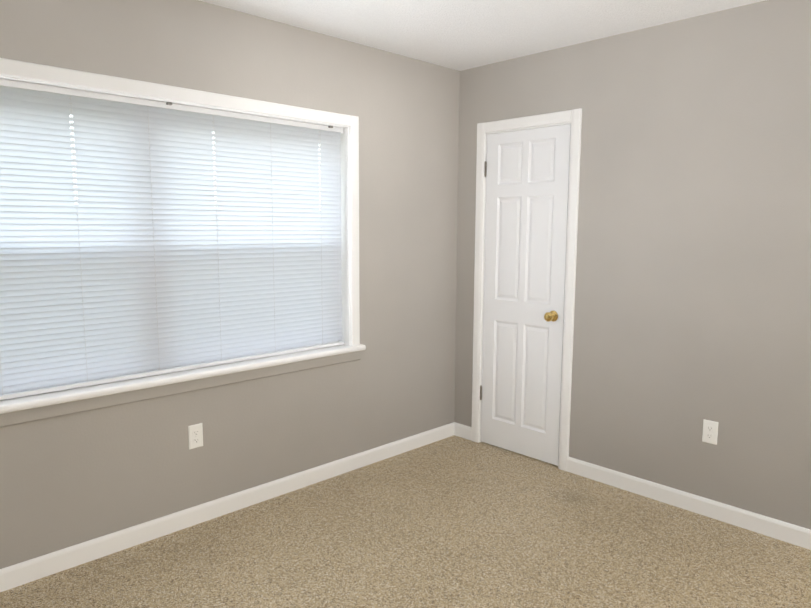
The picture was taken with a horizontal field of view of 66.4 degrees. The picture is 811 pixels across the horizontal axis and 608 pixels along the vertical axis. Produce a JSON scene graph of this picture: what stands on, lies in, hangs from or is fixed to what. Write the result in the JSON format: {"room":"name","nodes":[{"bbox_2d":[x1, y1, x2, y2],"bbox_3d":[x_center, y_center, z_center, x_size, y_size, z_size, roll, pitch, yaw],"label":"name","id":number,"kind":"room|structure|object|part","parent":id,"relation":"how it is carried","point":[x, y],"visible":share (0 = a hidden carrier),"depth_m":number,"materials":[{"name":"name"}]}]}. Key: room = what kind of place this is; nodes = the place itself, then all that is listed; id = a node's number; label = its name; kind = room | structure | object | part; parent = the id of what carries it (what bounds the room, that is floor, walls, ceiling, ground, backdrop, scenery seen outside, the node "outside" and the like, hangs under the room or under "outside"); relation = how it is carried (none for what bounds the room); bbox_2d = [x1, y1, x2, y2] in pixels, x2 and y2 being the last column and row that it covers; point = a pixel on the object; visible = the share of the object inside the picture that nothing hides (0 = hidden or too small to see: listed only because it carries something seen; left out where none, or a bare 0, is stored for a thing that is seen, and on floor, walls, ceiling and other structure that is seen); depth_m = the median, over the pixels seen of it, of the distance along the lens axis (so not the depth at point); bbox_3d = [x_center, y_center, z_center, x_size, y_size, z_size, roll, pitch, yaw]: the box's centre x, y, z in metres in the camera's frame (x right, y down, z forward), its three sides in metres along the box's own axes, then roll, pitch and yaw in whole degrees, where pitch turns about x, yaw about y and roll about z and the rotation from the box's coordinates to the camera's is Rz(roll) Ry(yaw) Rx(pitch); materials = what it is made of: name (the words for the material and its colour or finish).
{"room":"empty bedroom","nodes":[
{"label":"empty bedroom","id":0,"kind":"room"},
{"bbox_2d":[0,0,459,568],"bbox_3d":[-1.240,-0.136,2.778,4.470,2.440,0.200,-7,10,-44],"label":"wall","id":1,"kind":"structure","parent":0,"point":[76,478],"depth_m":3.16,"materials":[{"name":"paint"}]},
{"bbox_2d":[0,58,365,427],"bbox_3d":[-1.151,-0.270,2.799,2.354,1.386,0.227,-7,10,-44],"label":"window","id":2,"kind":"structure","parent":1,"relation":"attached to","point":[145,268],"depth_m":2.81,"materials":[{"name":"paint"}]},
{"bbox_3d":[-1.102,0.394,2.829,2.326,0.062,0.017,-7,10,-44],"label":"apron trim","id":3,"kind":"part","parent":2,"relation":"part of","materials":[{"name":"paint"}]},
{"bbox_2d":[188,423,202,449],"bbox_3d":[-1.003,0.633,2.964,0.070,0.115,0.008,-7,10,-44],"label":"electrical outlet","id":4,"kind":"object","parent":1,"relation":"attached to","point":[195,433],"visible":1,"depth_m":2.96,"materials":[{"name":"white plastic"}]},
{"bbox_2d":[193,429,199,443],"bbox_3d":[-1.001,0.633,2.962,0.033,0.066,0.002,-7,10,-44],"label":"socket","id":5,"kind":"object","parent":4,"relation":"attached to","point":[196,432],"depth_m":2.96,"materials":[{"name":"white plastic"}]},
{"bbox_2d":[0,422,459,591],"bbox_3d":[-1.143,1.037,2.875,4.150,0.088,0.014,-7,10,-44],"label":"baseboard","id":6,"kind":"structure","parent":1,"relation":"attached to","point":[25,572],"depth_m":3.00,"materials":[{"name":"white wood"}]},
{"bbox_2d":[0,435,810,607],"bbox_3d":[0.131,1.316,1.532,4.470,0.120,4.150,-7,10,-44],"label":"floor","id":7,"kind":"structure","parent":0,"point":[453,521],"depth_m":2.74,"materials":[{"name":"carpet"}]},
{"bbox_2d":[199,0,764,70],"bbox_3d":[0.143,-1.224,1.215,4.470,0.120,4.150,-7,10,-44],"label":"ceiling","id":8,"kind":"structure","parent":0,"point":[459,35],"depth_m":3.04,"materials":[{"name":"white paint"}]},
{"bbox_2d":[454,0,810,529],"bbox_3d":[1.766,-0.125,2.808,0.120,2.440,3.950,-7,10,-44],"label":"wall","id":9,"kind":"structure","parent":0,"point":[692,310],"depth_m":3.08,"materials":[{"name":"paint"}]},
{"bbox_2d":[471,108,581,470],"bbox_3d":[0.734,-0.080,3.831,0.192,2.088,0.735,-7,10,-44],"label":"door","id":10,"kind":"structure","parent":9,"relation":"attached to","point":[527,193],"depth_m":3.79,"materials":[{"name":"white wood"}]},
{"bbox_3d":[0.851,0.074,3.642,0.072,0.066,0.066,-7,10,-44],"label":"knob","id":11,"kind":"part","parent":10,"relation":"part of","materials":[{"name":"gold metal"}]},
{"bbox_2d":[567,457,810,549],"bbox_3d":[1.946,1.079,2.669,0.014,0.088,2.820,-7,10,-44],"label":"baseboard","id":12,"kind":"structure","parent":9,"relation":"attached to","point":[758,523],"depth_m":3.14,"materials":[{"name":"white wood"}]},
{"bbox_2d":[702,419,718,444],"bbox_3d":[1.510,0.635,3.071,0.008,0.115,0.070,-7,10,-44],"label":"electrical outlet","id":13,"kind":"object","parent":9,"relation":"attached to","point":[710,432],"visible":1,"depth_m":3.07,"materials":[{"name":"white plastic"}]},
{"bbox_2d":[706,425,713,438],"bbox_3d":[1.509,0.635,3.070,0.002,0.066,0.033,-7,10,-44],"label":"socket","id":14,"kind":"object","parent":13,"relation":"attached to","point":[709,428],"depth_m":3.07,"materials":[{"name":"white plastic"}]}
]}

